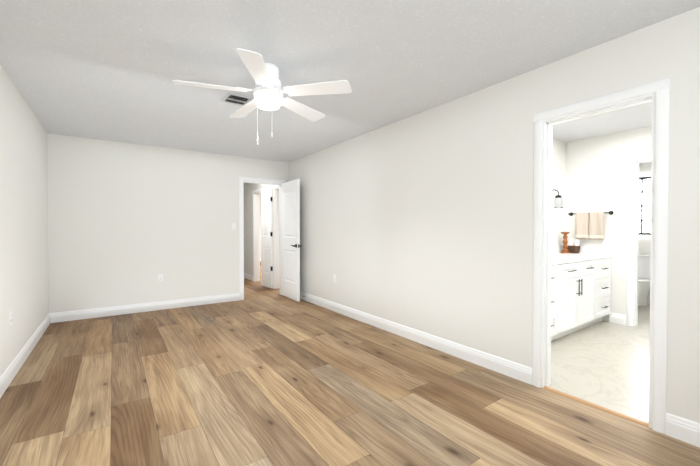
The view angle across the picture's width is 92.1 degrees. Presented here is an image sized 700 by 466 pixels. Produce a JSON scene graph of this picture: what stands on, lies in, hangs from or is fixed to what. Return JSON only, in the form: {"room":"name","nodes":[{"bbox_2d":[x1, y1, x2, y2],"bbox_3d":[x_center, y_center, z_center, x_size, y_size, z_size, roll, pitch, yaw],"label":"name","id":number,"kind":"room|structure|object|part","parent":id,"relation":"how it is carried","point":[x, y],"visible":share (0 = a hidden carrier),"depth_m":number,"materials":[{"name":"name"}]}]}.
{"room":"empty bedroom","nodes":[
{"label":"empty bedroom","id":0,"kind":"room"},
{"bbox_2d":[0,65,48,376],"bbox_3d":[-3.900,-0.060,4.261,0.120,2.440,13.520,0,1,-35],"label":"wall","id":1,"kind":"structure","parent":0,"point":[24,284],"depth_m":3.06,"materials":[{"name":"white paint"}]},
{"bbox_2d":[9,310,11,326],"bbox_3d":[-2.732,0.688,2.719,0.008,0.115,0.070,0,1,-35],"label":"outlet","id":2,"kind":"object","parent":1,"relation":"attached to","point":[10,318],"visible":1,"depth_m":2.70,"materials":[{"name":"white plastic"}]},
{"bbox_2d":[0,313,51,397],"bbox_3d":[-1.948,1.127,1.612,0.016,0.127,6.679,0,1,-35],"label":"baseboard","id":3,"kind":"structure","parent":1,"relation":"attached to","point":[6,378],"depth_m":3.00,"materials":[{"name":"white wood"}]},
{"bbox_2d":[47,133,288,312],"bbox_3d":[-2.538,-0.072,5.339,3.348,2.440,0.120,0,1,-35],"label":"wall","id":4,"kind":"structure","parent":0,"point":[128,223],"depth_m":4.90,"materials":[{"name":"white paint"}]},
{"bbox_2d":[52,293,239,322],"bbox_3d":[-2.860,1.088,5.041,2.404,0.127,0.016,0,1,-35],"label":"baseboard","id":5,"kind":"structure","parent":4,"relation":"attached to","point":[160,305],"depth_m":4.90,"materials":[{"name":"white wood"}]},
{"bbox_2d":[158,274,162,281],"bbox_3d":[-2.843,0.672,5.054,0.070,0.115,0.008,0,1,-35],"label":"outlet","id":6,"kind":"object","parent":4,"relation":"attached to","point":[160,277],"visible":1,"depth_m":5.05,"materials":[{"name":"white plastic"}]},
{"bbox_2d":[231,223,235,229],"bbox_3d":[-1.954,-0.110,5.668,0.070,0.115,0.010,0,1,-35],"label":"light switch","id":7,"kind":"object","parent":4,"relation":"attached to","point":[233,226],"visible":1,"depth_m":5.66,"materials":[{"name":"white plastic"}]},
{"bbox_2d":[239,176,285,299],"bbox_3d":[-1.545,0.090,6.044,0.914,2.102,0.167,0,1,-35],"label":"door frame","id":8,"kind":"structure","parent":4,"relation":"attached to","point":[276,184],"depth_m":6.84,"materials":[{"name":"white wood"}]},
{"bbox_2d":[281,179,300,301],"bbox_3d":[-1.042,0.117,5.876,0.146,2.030,0.730,0,1,-33],"label":"bedroom door","id":9,"kind":"structure","parent":4,"relation":"in","point":[290,230],"depth_m":5.82,"materials":[{"name":"white wood"}]},
{"bbox_2d":[260,197,260,257],"bbox_3d":[-2.658,-0.161,13.319,5.388,2.440,0.120,0,1,-35],"label":"wall","id":10,"kind":"structure","parent":0,"point":[260,227],"depth_m":12.74,"materials":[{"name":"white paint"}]},
{"bbox_2d":[0,261,699,465],"bbox_3d":[-0.276,1.182,6.820,8.976,0.100,13.520,0,1,-35],"label":"floor","id":11,"kind":"structure","parent":0,"point":[259,375],"depth_m":2.34,"materials":[{"name":"brown wood"}]},
{"bbox_2d":[543,386,651,428],"bbox_3d":[1.662,1.178,2.322,0.050,0.009,0.650,0,1,-35],"label":"threshold strip","id":12,"kind":"object","parent":11,"relation":"on","point":[640,422],"visible":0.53,"depth_m":2.27,"materials":[{"name":"brown wood"}]},
{"bbox_2d":[0,0,699,196],"bbox_3d":[-0.276,-1.358,6.791,8.976,0.100,13.520,0,1,-35],"label":"ceiling","id":13,"kind":"structure","parent":0,"point":[110,70],"depth_m":2.42,"materials":[{"name":"white paint"}]},
{"bbox_2d":[222,92,254,105],"bbox_3d":[-1.047,-1.258,3.214,0.280,0.018,0.240,0,1,-35],"label":"ceiling vent","id":14,"kind":"object","parent":13,"relation":"in","point":[236,99],"visible":0.69,"depth_m":3.18,"materials":[{"name":"silver metal"}]},
{"bbox_2d":[172,48,351,144],"bbox_3d":[-0.652,-0.957,2.591,1.253,0.606,1.223,0,1,-35],"label":"ceiling fan","id":15,"kind":"object","parent":13,"relation":"hanging from","point":[268,91],"visible":1,"depth_m":2.48,"materials":[{"name":"white wood"}]},
{"bbox_3d":[-0.622,-1.152,2.567,0.226,0.216,0.226,0,1,-35],"label":"motor","id":16,"kind":"part","parent":15,"relation":"part of","materials":[{"name":"white"}]},
{"bbox_3d":[-0.622,-0.999,2.569,0.202,0.093,0.202,0,1,-35],"label":"globe","id":17,"kind":"part","parent":15,"relation":"part of","materials":[{"name":"white glass"}]},
{"bbox_2d":[244,7,699,422],"bbox_3d":[-1.096,-0.082,6.303,0.120,2.440,13.400,0,1,-35],"label":"wall","id":18,"kind":"structure","parent":0,"point":[422,221],"depth_m":3.02,"materials":[{"name":"white paint"}]},
{"bbox_2d":[244,273,252,280],"bbox_3d":[-2.561,1.052,8.283,0.016,0.127,1.058,0,1,-35],"label":"baseboard","id":19,"kind":"structure","parent":18,"relation":"attached to","point":[248,276],"depth_m":8.09,"materials":[{"name":"white wood"}]},
{"bbox_2d":[261,188,272,287],"bbox_3d":[-1.736,0.105,7.015,0.045,2.030,0.509,0,1,-37],"label":"hall door","id":20,"kind":"structure","parent":18,"relation":"in","point":[266,245],"depth_m":6.98,"materials":[{"name":"white wood"}]},
{"bbox_2d":[300,291,531,384],"bbox_3d":[0.137,1.095,4.440,0.018,0.127,4.447,0,1,-35],"label":"baseboard","id":21,"kind":"structure","parent":18,"relation":"attached to","point":[523,373],"depth_m":3.38,"materials":[{"name":"white wood"}]},
{"bbox_2d":[532,78,669,433],"bbox_3d":[1.694,0.136,2.332,0.156,2.092,0.774,0,1,-35],"label":"door frame","id":22,"kind":"structure","parent":18,"relation":"attached to","point":[656,94],"depth_m":2.37,"materials":[{"name":"white wood"}]},
{"bbox_2d":[665,412,699,446],"bbox_3d":[2.271,1.129,1.402,0.016,0.127,1.428,0,1,-35],"label":"baseboard","id":23,"kind":"structure","parent":18,"relation":"attached to","point":[682,429],"depth_m":1.92,"materials":[{"name":"white wood"}]},
{"bbox_2d":[552,138,565,245],"bbox_3d":[3.154,-0.067,4.938,5.268,2.440,0.120,0,1,-35],"label":"wall","id":24,"kind":"structure","parent":0,"point":[558,179],"depth_m":4.68,"materials":[{"name":"white paint"}]},
{"bbox_2d":[552,190,562,207],"bbox_3d":[2.693,-0.449,4.426,0.110,0.248,0.178,0,1,-35],"label":"sconce","id":25,"kind":"object","parent":24,"relation":"attached to","point":[558,201],"visible":0.69,"depth_m":4.36,"materials":[{"name":"white glass"}]},
{"bbox_3d":[2.715,-0.394,4.396,0.100,0.135,0.100,0,1,-35],"label":"lamp shade","id":26,"kind":"part","parent":25,"relation":"part of","materials":[{"name":"white glass"}]},
{"bbox_2d":[552,245,562,252],"bbox_3d":[2.076,0.230,4.095,2.437,0.100,0.020,0,1,-35],"label":"backsplash","id":27,"kind":"structure","parent":24,"relation":"attached to","point":[555,249],"depth_m":4.62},
{"bbox_2d":[548,305,649,422],"bbox_3d":[3.813,1.166,3.618,4.963,0.004,2.940,0,1,-35],"label":"floor","id":28,"kind":"structure","parent":0,"point":[605,364],"depth_m":2.98,"materials":[{"name":"tile"}]},
{"bbox_2d":[551,257,610,340],"bbox_3d":[2.237,0.742,3.873,2.437,0.844,0.578,0,1,-35],"label":"bathroom vanity","id":29,"kind":"object","parent":28,"relation":"on","point":[581,289],"depth_m":3.81,"materials":[{"name":"white wood"}]},
{"bbox_2d":[552,253,610,264],"bbox_3d":[2.228,0.301,3.880,2.437,0.037,0.547,0,1,-35],"label":"countertop","id":30,"kind":"structure","parent":29,"relation":"on","point":[555,256],"depth_m":4.03,"materials":[{"name":"white stone"}]},
{"bbox_2d":[552,256,567,257],"bbox_3d":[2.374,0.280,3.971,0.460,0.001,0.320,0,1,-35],"label":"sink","id":31,"kind":"object","parent":30,"relation":"in","point":[552,256],"depth_m":3.94,"materials":[{"name":"white ceramic"}]},
{"bbox_2d":[561,232,569,252],"bbox_3d":[2.931,0.129,4.594,0.108,0.288,0.108,0,1,-35],"label":"candlestick","id":32,"kind":"object","parent":30,"relation":"on","point":[565,246],"visible":1,"depth_m":4.57,"materials":[{"name":"brown wood"}]},
{"bbox_2d":[567,238,579,252],"bbox_3d":[3.066,0.170,4.646,0.124,0.206,0.176,0,1,-35],"label":"basket","id":33,"kind":"object","parent":30,"relation":"on","point":[573,246],"visible":0.79,"depth_m":4.60,"materials":[{"name":"brown wicker"}]},
{"bbox_2d":[638,254,649,305],"bbox_3d":[4.625,0.752,5.406,0.665,0.789,0.441,0,1,-35],"label":"toilet","id":34,"kind":"object","parent":28,"relation":"on","point":[643,279],"visible":0.27,"depth_m":5.38,"materials":[{"name":"white ceramic"}]},
{"bbox_2d":[565,126,651,321],"bbox_3d":[3.946,-0.053,3.661,0.120,2.440,2.880,0,1,-35],"label":"wall","id":35,"kind":"structure","parent":0,"point":[597,174],"depth_m":4.38,"materials":[{"name":"white paint"}]},
{"bbox_2d":[568,211,613,239],"bbox_3d":[3.212,-0.101,4.530,0.080,0.376,0.514,0,1,-35],"label":"towel rail","id":36,"kind":"object","parent":35,"relation":"attached to","point":[591,225],"visible":1,"depth_m":4.48,"materials":[{"name":"beige fabric"}]},
{"bbox_2d":[579,246,610,252],"bbox_3d":[3.222,0.225,4.567,0.019,0.100,0.525,0,1,-35],"label":"backsplash","id":37,"kind":"structure","parent":35,"relation":"attached to","point":[583,249],"depth_m":4.49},
{"bbox_2d":[609,313,626,324],"bbox_3d":[3.676,1.106,3.485,4.438,0.127,2.880,0,1,-35],"label":"baseboard","id":38,"kind":"structure","parent":35,"relation":"attached to","point":[617,318],"depth_m":4.30,"materials":[{"name":"white wood"}]},
{"bbox_2d":[638,161,650,254],"bbox_3d":[5.542,-0.065,4.781,0.120,2.440,2.880,0,1,-35],"label":"wall","id":39,"kind":"structure","parent":0,"point":[644,244],"depth_m":5.60,"materials":[{"name":"white paint"}]},
{"bbox_2d":[639,176,650,234],"bbox_3d":[4.969,-0.449,5.548,0.072,1.000,0.800,0,1,-35],"label":"window","id":40,"kind":"structure","parent":39,"relation":"in","point":[646,201],"depth_m":5.63,"materials":[{"name":"white"}]}
]}

